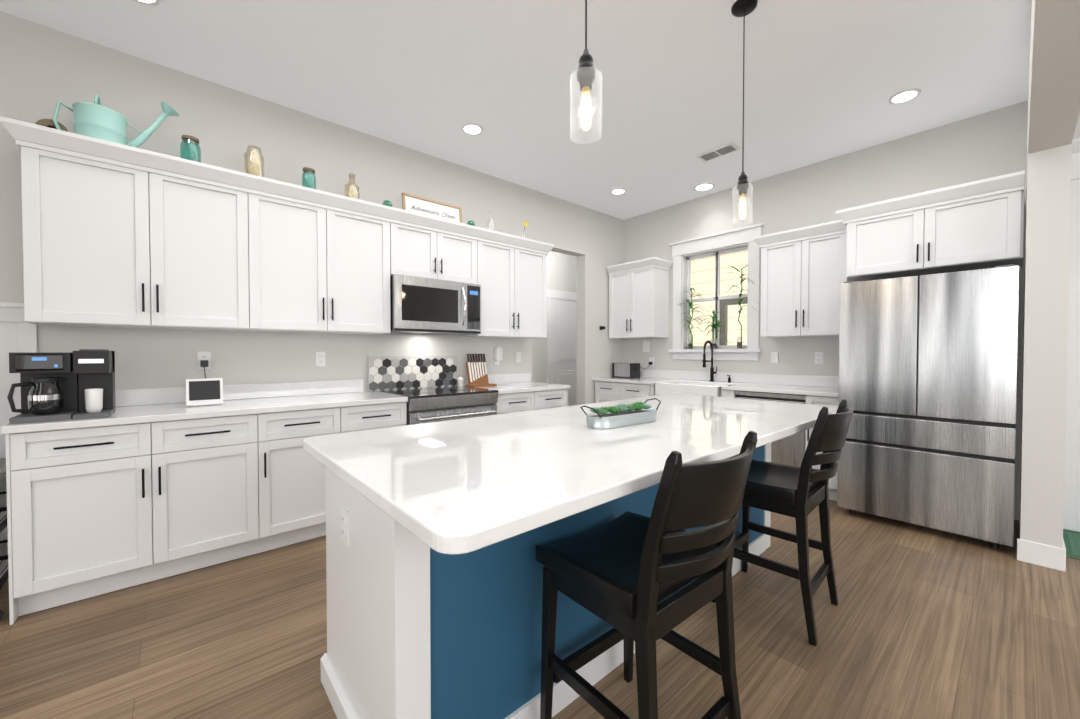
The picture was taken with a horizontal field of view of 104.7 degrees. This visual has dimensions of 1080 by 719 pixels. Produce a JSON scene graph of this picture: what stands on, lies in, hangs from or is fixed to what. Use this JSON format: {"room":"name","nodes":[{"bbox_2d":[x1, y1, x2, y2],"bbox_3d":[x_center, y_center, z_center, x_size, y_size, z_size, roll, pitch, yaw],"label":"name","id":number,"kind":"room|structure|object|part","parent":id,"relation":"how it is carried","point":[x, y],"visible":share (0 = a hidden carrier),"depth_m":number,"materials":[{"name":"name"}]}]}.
{"room":"kitchen","nodes":[
{"label":"kitchen","id":0,"kind":"room"},
{"bbox_2d":[0,11,622,404],"bbox_3d":[-2.409,-0.345,2.826,9.650,3.100,0.150,-1,1,-41],"label":"wall","id":1,"kind":"structure","parent":0,"point":[44,70],"depth_m":3.05,"materials":[{"name":"grey paint"}]},
{"bbox_2d":[0,559,8,579],"bbox_3d":[-4.421,1.172,0.991,4.170,0.130,0.012,-1,1,-41],"label":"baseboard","id":2,"kind":"structure","parent":1,"relation":"attached to","point":[3,565],"depth_m":2.28,"materials":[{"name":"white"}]},
{"bbox_2d":[0,302,37,555],"bbox_3d":[-4.407,0.409,0.975,4.188,1.395,0.035,-1,1,-41],"label":"trim","id":3,"kind":"structure","parent":1,"relation":"attached to","point":[18,334],"depth_m":2.28,"materials":[{"name":"white wood"}]},
{"bbox_2d":[16,120,263,331],"bbox_3d":[-2.340,-0.690,2.551,0.999,0.990,0.342,-1,1,-41],"label":"upper cabinet","id":4,"kind":"object","parent":1,"relation":"attached to","point":[116,235],"depth_m":2.36,"materials":[{"name":"white wood"}]},
{"bbox_2d":[35,119,67,131],"bbox_3d":[-2.686,-1.238,2.307,0.124,0.124,0.140,-1,1,-41],"label":"spool","id":5,"kind":"object","parent":4,"relation":"on","point":[49,123],"visible":0.12,"depth_m":2.25,"materials":[{"name":"beige wood"}]},
{"bbox_2d":[52,95,178,147],"bbox_3d":[-2.435,-1.367,2.417,0.521,0.382,0.216,-1,1,-41],"label":"watering can","id":6,"kind":"object","parent":4,"relation":"on","point":[96,119],"visible":0.67,"depth_m":2.31,"materials":[{"name":"teal metal"}]},
{"bbox_2d":[180,135,200,162],"bbox_3d":[-2.180,-1.279,2.601,0.100,0.201,0.100,-1,1,-41],"label":"jar","id":7,"kind":"object","parent":4,"relation":"on","point":[189,139],"visible":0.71,"depth_m":2.58,"materials":[{"name":"green glass"}]},
{"bbox_2d":[244,145,263,176],"bbox_3d":[-1.931,-1.305,2.817,0.112,0.245,0.112,-1,1,-41],"label":"jar","id":8,"kind":"object","parent":4,"relation":"on","point":[246,157],"visible":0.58,"depth_m":2.79,"materials":[{"name":"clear glass"}]},
{"bbox_2d":[197,352,210,378],"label":"outlet","id":9,"kind":"object","parent":1,"relation":"attached to","point":[204,360],"depth_m":2.82,"materials":[{"name":"white plastic"}]},
{"bbox_2d":[316,352,325,365],"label":"outlet","id":10,"kind":"object","parent":1,"relation":"attached to","point":[320,356],"depth_m":3.30,"materials":[{"name":"white plastic"}]},
{"bbox_2d":[115,373,530,404],"bbox_3d":[-1.473,0.220,3.535,3.620,0.104,0.020,-1,1,-41],"label":"backsplash","id":11,"kind":"structure","parent":1,"relation":"attached to","point":[290,389],"depth_m":3.04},
{"bbox_2d":[260,176,391,334],"bbox_3d":[-1.679,-0.700,3.127,0.993,0.990,0.342,-1,1,-41],"label":"upper cabinet","id":12,"kind":"object","parent":1,"relation":"attached to","point":[328,256],"depth_m":3.00,"materials":[{"name":"white wood"}]},
{"bbox_2d":[302,167,315,188],"bbox_3d":[-1.683,-1.284,3.034,0.092,0.196,0.092,-1,1,-41],"label":"jar","id":13,"kind":"object","parent":12,"relation":"on","point":[308,171],"visible":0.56,"depth_m":3.01,"materials":[{"name":"green glass"}]},
{"bbox_2d":[345,173,359,198],"bbox_3d":[-1.456,-1.312,3.231,0.104,0.245,0.104,-1,1,-41],"label":"bottle","id":14,"kind":"object","parent":12,"relation":"on","point":[347,193],"visible":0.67,"depth_m":3.21,"materials":[{"name":"beige glass"}]},
{"bbox_2d":[382,200,392,206],"bbox_3d":[-1.246,-1.244,3.402,0.084,0.104,0.083,-1,1,-41],"label":"insulator","id":15,"kind":"object","parent":12,"relation":"on","point":[387,203],"visible":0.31,"depth_m":3.37,"materials":[{"name":"green glass"}]},
{"bbox_2d":[368,356,456,390],"bbox_3d":[-1.132,0.118,3.805,0.850,0.299,0.014,-1,1,-41],"label":"backsplash panel","id":16,"kind":"object","parent":1,"relation":"attached to","point":[396,372],"visible":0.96,"depth_m":3.76,"materials":[{"name":"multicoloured tile"}]},
{"bbox_2d":[392,208,479,284],"bbox_3d":[-0.998,-0.945,3.716,0.814,0.520,0.342,-1,1,-41],"label":"upper cabinet","id":17,"kind":"object","parent":1,"relation":"attached to","point":[432,247],"depth_m":3.56,"materials":[{"name":"white wood"}]},
{"bbox_2d":[401,192,461,222],"bbox_3d":[-0.950,-1.310,3.715,0.568,0.220,0.048,-1,1,-41],"label":"sign","id":18,"kind":"object","parent":17,"relation":"on","point":[421,205],"visible":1,"depth_m":3.70,"materials":[{"name":"white"}]},
{"bbox_2d":[390,274,480,334],"bbox_3d":[-0.954,-0.458,3.674,0.802,0.446,0.468,-1,1,-41],"label":"over-the-range microwave","id":19,"kind":"object","parent":17,"relation":"attached to","point":[420,305],"visible":0.94,"depth_m":3.50,"materials":[{"name":"silver metal"}]},
{"bbox_2d":[467,221,474,225],"bbox_3d":[-0.651,-1.253,3.921,0.084,0.104,0.083,-1,1,-41],"label":"insulator","id":20,"kind":"object","parent":17,"relation":"on","point":[472,223],"visible":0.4,"depth_m":3.89,"materials":[{"name":"green glass"}]},
{"bbox_2d":[494,347,502,364],"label":"outlet","id":21,"kind":"object","parent":1,"relation":"attached to","point":[498,352],"depth_m":4.39,"materials":[{"name":"white plastic"}]},
{"bbox_2d":[459,228,547,338],"bbox_3d":[-0.363,-0.720,4.273,0.868,0.990,0.342,-1,1,-41],"label":"upper cabinet","id":22,"kind":"object","parent":1,"relation":"attached to","point":[513,269],"depth_m":4.12,"materials":[{"name":"white wood"}]},
{"bbox_2d":[486,210,494,230],"bbox_3d":[-0.484,-1.332,4.078,0.080,0.255,0.080,-1,1,-41],"label":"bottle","id":23,"kind":"object","parent":22,"relation":"on","point":[492,225],"visible":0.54,"depth_m":4.06,"materials":[{"name":"clear glass"}]},
{"bbox_2d":[522,221,527,237],"bbox_3d":[-0.166,-1.328,4.353,0.072,0.239,0.054,-1,1,-41],"label":"vase","id":24,"kind":"object","parent":22,"relation":"on","point":[525,223],"visible":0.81,"depth_m":4.34,"materials":[{"name":"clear glass"}]},
{"bbox_2d":[516,352,520,361],"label":"outlet","id":25,"kind":"object","parent":1,"relation":"attached to","point":[518,354],"depth_m":4.61,"materials":[{"name":"white plastic"}]},
{"bbox_2d":[0,0,1031,219],"bbox_3d":[0.113,-1.921,0.818,11.150,0.120,9.350,-1,1,-41],"label":"ceiling","id":26,"kind":"structure","parent":0,"point":[825,80],"depth_m":2.73,"materials":[{"name":"white paint"}]},
{"bbox_2d":[135,0,160,5],"bbox_3d":[-2.051,-1.878,2.123,0.180,0.008,0.180,-1,1,-41],"label":"recessed light","id":27,"kind":"object","parent":26,"relation":"in","point":[152,2],"visible":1,"depth_m":2.19,"materials":[{"name":"white plastic"}]},
{"bbox_2d":[461,123,482,134],"bbox_3d":[-0.558,-1.901,3.438,0.180,0.008,0.180,-1,1,-41],"label":"recessed light","id":28,"kind":"object","parent":26,"relation":"in","point":[472,128],"visible":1,"depth_m":3.42,"materials":[{"name":"white plastic"}]},
{"bbox_2d":[570,0,601,143],"bbox_3d":[0.147,-1.294,1.330,0.128,1.149,0.128,-1,1,-41],"label":"pendant light","id":29,"kind":"object","parent":26,"relation":"hanging from","point":[585,74],"visible":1,"depth_m":1.32,"materials":[{"name":"clear glass"}]},
{"bbox_3d":[0.147,-0.817,1.338,0.104,0.195,0.104,-1,1,-41],"label":"lamp shade","id":30,"kind":"part","parent":29,"relation":"part of","materials":[{"name":"clear glass"}]},
{"bbox_2d":[610,188,625,194],"bbox_3d":[0.895,-1.924,4.769,0.180,0.008,0.180,-1,1,-41],"label":"recessed light","id":31,"kind":"object","parent":26,"relation":"in","point":[616,191],"visible":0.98,"depth_m":4.76,"materials":[{"name":"white"}]},
{"bbox_2d":[694,183,713,190],"bbox_3d":[1.829,-1.921,4.642,0.214,0.008,0.214,-1,1,-41],"label":"recessed light","id":32,"kind":"object","parent":26,"relation":"in","point":[703,186],"visible":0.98,"depth_m":4.62,"materials":[{"name":"white"}]},
{"bbox_2d":[696,142,740,161],"bbox_3d":[1.639,-1.905,3.840,0.170,0.012,0.340,-1,1,-41],"label":"ceiling vent","id":33,"kind":"object","parent":26,"relation":"in","point":[723,150],"visible":1,"depth_m":3.82,"materials":[{"name":"white metal"}]},
{"bbox_2d":[731,0,757,225],"bbox_3d":[1.088,-1.309,2.229,0.128,1.149,0.128,-1,1,-41],"label":"pendant light","id":34,"kind":"object","parent":26,"relation":"hanging from","point":[741,8],"visible":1,"depth_m":2.22,"materials":[{"name":"black metal"}]},
{"bbox_3d":[1.088,-0.832,2.237,0.104,0.195,0.104,-1,1,-41],"label":"lamp shade","id":35,"kind":"part","parent":34,"relation":"part of","materials":[{"name":"clear glass"}]},
{"bbox_2d":[888,88,920,103],"bbox_3d":[2.623,-1.893,3.000,0.180,0.008,0.180,-1,1,-41],"label":"recessed light","id":36,"kind":"object","parent":26,"relation":"in","point":[906,95],"visible":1,"depth_m":2.99,"materials":[{"name":"white"}]},
{"bbox_2d":[0,499,1079,718],"bbox_3d":[0.377,1.285,1.103,11.850,0.100,9.350,-1,1,-41],"label":"floor","id":37,"kind":"structure","parent":0,"point":[919,622],"depth_m":1.80,"materials":[{"name":"brown wood"}]},
{"bbox_2d":[0,458,8,619],"bbox_3d":[-2.829,0.874,1.944,0.490,0.688,0.480,-1,1,-41],"label":"rolling cart","id":38,"kind":"object","parent":37,"relation":"on","point":[4,578],"visible":0.15,"depth_m":2.03,"materials":[{"name":"black plastic"}]},
{"bbox_2d":[1,413,272,624],"bbox_3d":[-2.250,0.767,2.468,1.017,0.883,0.622,-1,1,-41],"label":"base cabinet","id":39,"kind":"object","parent":37,"relation":"on","point":[140,486],"depth_m":2.17,"materials":[{"name":"white wood"}]},
{"bbox_2d":[1,391,407,432],"bbox_3d":[-1.915,0.304,2.737,1.903,0.035,0.645,-1,1,-41],"label":"countertop","id":40,"kind":"structure","parent":39,"relation":"on","point":[124,414],"depth_m":2.48,"materials":[{"name":"white stone"}]},
{"bbox_2d":[7,349,115,423],"bbox_3d":[-2.443,0.121,2.142,0.338,0.348,0.302,-1,1,-41],"label":"coffee maker","id":41,"kind":"object","parent":40,"relation":"on","point":[80,384],"visible":1,"depth_m":2.09,"materials":[{"name":"black plastic"}]},
{"bbox_2d":[186,378,222,405],"bbox_3d":[-2.116,0.203,2.628,0.180,0.167,0.081,-1,1,-41],"label":"smart display","id":42,"kind":"object","parent":40,"relation":"on","point":[206,391],"visible":0.96,"depth_m":2.61,"materials":[{"name":"white plastic"}]},
{"bbox_2d":[273,405,352,548],"bbox_3d":[-1.735,0.760,2.917,0.590,0.883,0.622,-1,1,-41],"label":"base cabinet","id":43,"kind":"object","parent":37,"relation":"on","point":[299,480],"depth_m":2.69,"materials":[{"name":"white wood"}]},
{"bbox_2d":[353,401,407,431],"bbox_3d":[-1.405,0.755,3.204,0.526,0.883,0.622,-1,1,-41],"label":"base cabinet","id":44,"kind":"object","parent":37,"relation":"on","point":[365,417],"depth_m":3.00,"materials":[{"name":"white wood"}]},
{"bbox_2d":[380,386,497,424],"bbox_3d":[-0.855,0.728,3.596,0.802,0.924,0.672,-1,1,-41],"label":"range","id":45,"kind":"object","parent":37,"relation":"on","point":[432,404],"visible":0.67,"depth_m":3.38,"materials":[{"name":"silver metal"}]},
{"bbox_2d":[458,377,462,385],"bbox_3d":[-0.774,0.214,4.058,0.057,0.096,0.056,-1,1,-41],"label":"salt","id":46,"kind":"object","parent":45,"relation":"on","point":[460,381],"visible":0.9,"depth_m":4.04,"materials":[{"name":"white ceramic"}]},
{"bbox_2d":[494,393,540,414],"bbox_3d":[-0.401,0.740,4.079,0.501,0.883,0.622,-1,1,-41],"label":"base cabinet","id":47,"kind":"object","parent":37,"relation":"on","point":[507,402],"depth_m":3.84,"materials":[{"name":"white wood"}]},
{"bbox_2d":[468,381,568,392],"bbox_3d":[-0.243,0.279,4.193,0.903,0.035,0.645,-1,1,-41],"label":"countertop","id":48,"kind":"structure","parent":47,"relation":"on","point":[510,386],"depth_m":4.07,"materials":[{"name":"white stone"}]},
{"bbox_2d":[466,354,496,386],"bbox_3d":[-0.590,0.102,4.126,0.260,0.319,0.194,-1,1,-41],"label":"knife block","id":49,"kind":"object","parent":48,"relation":"on","point":[477,374],"visible":1,"depth_m":4.14,"materials":[{"name":"brown wood"}]},
{"bbox_2d":[320,446,770,718],"bbox_3d":[0.328,0.769,2.133,2.480,0.893,0.700,-1,1,-41],"label":"kitchen island","id":50,"kind":"object","parent":37,"relation":"on","point":[410,635],"depth_m":1.28,"materials":[{"name":"white"}]},
{"bbox_2d":[303,394,837,565],"bbox_3d":[0.454,0.306,1.996,2.610,0.037,1.130,-1,1,-41],"label":"island countertop","id":51,"kind":"structure","parent":50,"relation":"on","point":[461,488],"depth_m":1.27,"materials":[{"name":"white stone"}]},
{"bbox_2d":[580,398,660,428],"bbox_3d":[0.376,0.239,1.886,0.475,0.098,0.124,-1,1,-37],"label":"tray","id":52,"kind":"object","parent":51,"relation":"on","point":[623,414],"visible":1,"depth_m":1.83,"materials":[{"name":"grey metal"}]},
{"bbox_2d":[541,389,566,408],"bbox_3d":[-0.112,0.735,4.331,0.505,0.883,0.622,-1,1,-41],"label":"base cabinet","id":53,"kind":"object","parent":37,"relation":"on","point":[552,398],"depth_m":4.13,"materials":[{"name":"white wood"}]},
{"bbox_2d":[595,381,691,402],"bbox_3d":[1.268,0.719,5.263,0.622,0.883,0.995,-1,1,-41],"label":"base cabinet","id":54,"kind":"object","parent":37,"relation":"on","point":[605,391],"depth_m":4.98,"materials":[{"name":"white wood"}]},
{"bbox_2d":[592,377,679,384],"bbox_3d":[1.233,0.260,5.278,0.645,0.035,0.947,-1,1,-41],"label":"countertop","id":55,"kind":"structure","parent":54,"relation":"on","point":[642,380],"depth_m":5.12,"materials":[{"name":"white stone"}]},
{"bbox_2d":[612,363,639,377],"bbox_3d":[1.151,0.142,5.534,0.178,0.190,0.342,-1,1,-41],"label":"toaster","id":56,"kind":"object","parent":55,"relation":"on","point":[626,370],"visible":1,"depth_m":5.45,"materials":[{"name":"silver metal"}]},
{"bbox_2d":[535,431,757,718],"bbox_3d":[0.333,0.720,1.262,0.454,1.025,0.548,-1,1,-39],"label":"stool","id":57,"kind":"object","parent":37,"relation":"on","point":[625,574],"visible":1,"depth_m":1.14,"materials":[{"name":"black wood"}]},
{"bbox_2d":[732,389,803,466],"bbox_3d":[2.342,0.743,4.016,0.602,0.878,0.668,-1,1,-41],"label":"dishwasher","id":58,"kind":"object","parent":37,"relation":"on","point":[790,450],"depth_m":3.73,"materials":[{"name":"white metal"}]},
{"bbox_2d":[720,381,837,396],"bbox_3d":[2.366,0.282,3.978,0.645,0.035,0.985,-1,1,-41],"label":"countertop","id":59,"kind":"structure","parent":58,"relation":"on","point":[749,386],"depth_m":3.84,"materials":[{"name":"white stone"}]},
{"bbox_2d":[702,341,730,381],"bbox_3d":[1.976,0.019,4.665,0.230,0.469,0.244,-1,1,-41],"label":"faucet","id":60,"kind":"object","parent":59,"relation":"on","point":[716,376],"depth_m":4.77,"materials":[{"name":"black metal"}]},
{"bbox_2d":[711,399,852,645],"bbox_3d":[1.196,0.707,2.053,0.454,1.025,0.548,-1,1,-44],"label":"stool","id":61,"kind":"object","parent":37,"relation":"on","point":[799,494],"visible":0.85,"depth_m":1.89,"materials":[{"name":"black wood"}]},
{"bbox_2d":[804,397,837,500],"bbox_3d":[2.613,0.746,3.721,0.622,0.883,0.252,-1,1,-41],"label":"base cabinet","id":62,"kind":"object","parent":37,"relation":"on","point":[826,401],"depth_m":3.53,"materials":[{"name":"white wood"}]},
{"bbox_2d":[837,264,1018,548],"bbox_3d":[2.905,0.303,3.140,0.820,1.790,0.905,-1,1,-41],"label":"fridge","id":63,"kind":"object","parent":37,"relation":"on","point":[927,384],"visible":0.85,"depth_m":2.81,"materials":[{"name":"silver metal"}]},
{"bbox_2d":[1063,529,1079,559],"bbox_3d":[3.753,1.206,2.403,0.590,0.012,0.935,-1,1,-41],"label":"mat","id":64,"kind":"object","parent":37,"relation":"on","point":[1071,538],"visible":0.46,"depth_m":2.71,"materials":[{"name":"green fabric"}]},
{"bbox_2d":[532,251,576,382],"bbox_3d":[-0.115,-0.409,6.549,3.800,3.100,0.150,-1,1,-41],"label":"wall","id":65,"kind":"structure","parent":0,"point":[561,272],"depth_m":6.70,"materials":[{"name":"grey paint"}]},
{"bbox_2d":[547,289,576,405],"bbox_3d":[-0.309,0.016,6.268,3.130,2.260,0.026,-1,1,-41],"label":"door","id":66,"kind":"structure","parent":65,"relation":"attached to","point":[561,337],"depth_m":6.85,"materials":[{"name":"white wood"}]},
{"bbox_2d":[623,100,1079,519],"bbox_3d":[3.718,-0.348,3.025,0.150,3.100,7.900,-1,1,-41],"label":"wall","id":67,"kind":"structure","parent":0,"point":[990,144],"depth_m":4.00,"materials":[{"name":"grey paint"}]},
{"bbox_2d":[643,340,649,351],"bbox_3d":[1.409,-0.179,5.512,0.057,0.165,0.070,-1,1,-41],"label":"outlet","id":68,"kind":"object","parent":67,"relation":"attached to","point":[646,344],"depth_m":5.49,"materials":[{"name":"white plastic"}]},
{"bbox_2d":[641,357,653,368],"bbox_3d":[1.397,0.051,5.506,0.212,0.161,0.062,0,1,22],"label":"outlet","id":69,"kind":"object","parent":67,"relation":"attached to","point":[651,359],"depth_m":5.47,"materials":[{"name":"white plastic"}]},
{"bbox_2d":[668,223,763,360],"bbox_3d":[2.038,-0.723,4.871,0.180,1.455,1.100,-1,1,-41],"label":"window","id":70,"kind":"structure","parent":67,"relation":"in","point":[704,246],"depth_m":4.88,"materials":[{"name":"white wood"}]},
{"bbox_2d":[676,287,703,348],"bbox_3d":[1.806,-0.508,5.062,0.144,0.766,0.494,-1,1,-41],"label":"plant","id":71,"kind":"object","parent":70,"relation":"on","point":[690,344],"visible":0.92,"depth_m":5.08,"materials":[{"name":"green plant"}]},
{"bbox_2d":[696,309,731,348],"bbox_3d":[2.000,-0.359,4.838,0.168,0.475,0.472,-1,1,-41],"label":"plant","id":72,"kind":"object","parent":70,"relation":"on","point":[713,324],"visible":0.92,"depth_m":4.85,"materials":[{"name":"green plant"}]},
{"bbox_2d":[726,265,755,347],"bbox_3d":[2.215,-0.580,4.593,0.141,0.925,0.378,-1,1,-41],"label":"plant","id":73,"kind":"object","parent":70,"relation":"on","point":[739,345],"visible":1,"depth_m":4.62,"materials":[{"name":"green plant"}]},
{"bbox_2d":[640,369,837,388],"bbox_3d":[2.041,0.198,4.825,0.020,0.105,2.690,-1,1,-41],"label":"backsplash","id":74,"kind":"structure","parent":67,"relation":"attached to","point":[761,379],"depth_m":4.54,"materials":[{"name":"white stone"}]},
{"bbox_2d":[771,352,777,362],"bbox_3d":[2.453,-0.021,4.356,0.010,0.116,0.070,-1,1,-41],"label":"outlet","id":75,"kind":"object","parent":67,"relation":"attached to","point":[774,355],"depth_m":4.36,"materials":[{"name":"white plastic"}]},
{"bbox_2d":[607,170,1024,338],"bbox_3d":[2.111,-0.719,4.215,0.695,0.990,3.625,-1,1,-41],"label":"upper cabinet","id":76,"kind":"object","parent":67,"relation":"attached to","point":[807,271],"visible":0.96,"depth_m":3.33,"materials":[{"name":"white wood"}]},
{"bbox_2d":[815,352,822,363],"bbox_3d":[2.716,-0.016,4.054,0.010,0.116,0.070,-1,1,-41],"label":"outlet","id":77,"kind":"object","parent":67,"relation":"attached to","point":[818,355],"depth_m":4.05,"materials":[{"name":"white plastic"}]},
{"bbox_2d":[1055,539,1065,571],"bbox_3d":[3.338,1.143,2.679,0.912,0.130,0.012,-1,1,-41],"label":"baseboard","id":78,"kind":"structure","parent":67,"relation":"attached to","point":[1060,552],"depth_m":2.39,"materials":[{"name":"white wood"}]},
{"bbox_2d":[1063,138,1079,531],"bbox_3d":[4.093,-0.147,2.542,0.225,2.715,1.174,-1,1,-41],"label":"door frame","id":79,"kind":"structure","parent":67,"relation":"attached to","point":[1071,516],"depth_m":2.90,"materials":[{"name":"white"}]},
{"bbox_2d":[1019,56,1070,547],"bbox_3d":[3.286,-0.343,2.722,0.900,3.100,0.160,-1,1,-41],"label":"wall column","id":80,"kind":"structure","parent":0,"point":[1046,266],"depth_m":2.43,"materials":[{"name":"grey paint"}]},
{"bbox_2d":[1028,0,1079,153],"bbox_3d":[-0.295,-1.504,-0.419,8.600,0.670,0.160,-1,1,-41],"label":"header beam","id":81,"kind":"structure","parent":0,"point":[1054,92],"depth_m":1.78,"materials":[{"name":"grey paint"}]},
{"label":"outside","id":82,"kind":"structure","parent":0,"visible":0},
{"bbox_2d":[690,250,747,345],"bbox_3d":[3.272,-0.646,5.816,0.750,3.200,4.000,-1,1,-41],"label":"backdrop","id":83,"kind":"structure","parent":82,"point":[741,257],"depth_m":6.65,"materials":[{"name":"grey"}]}
]}

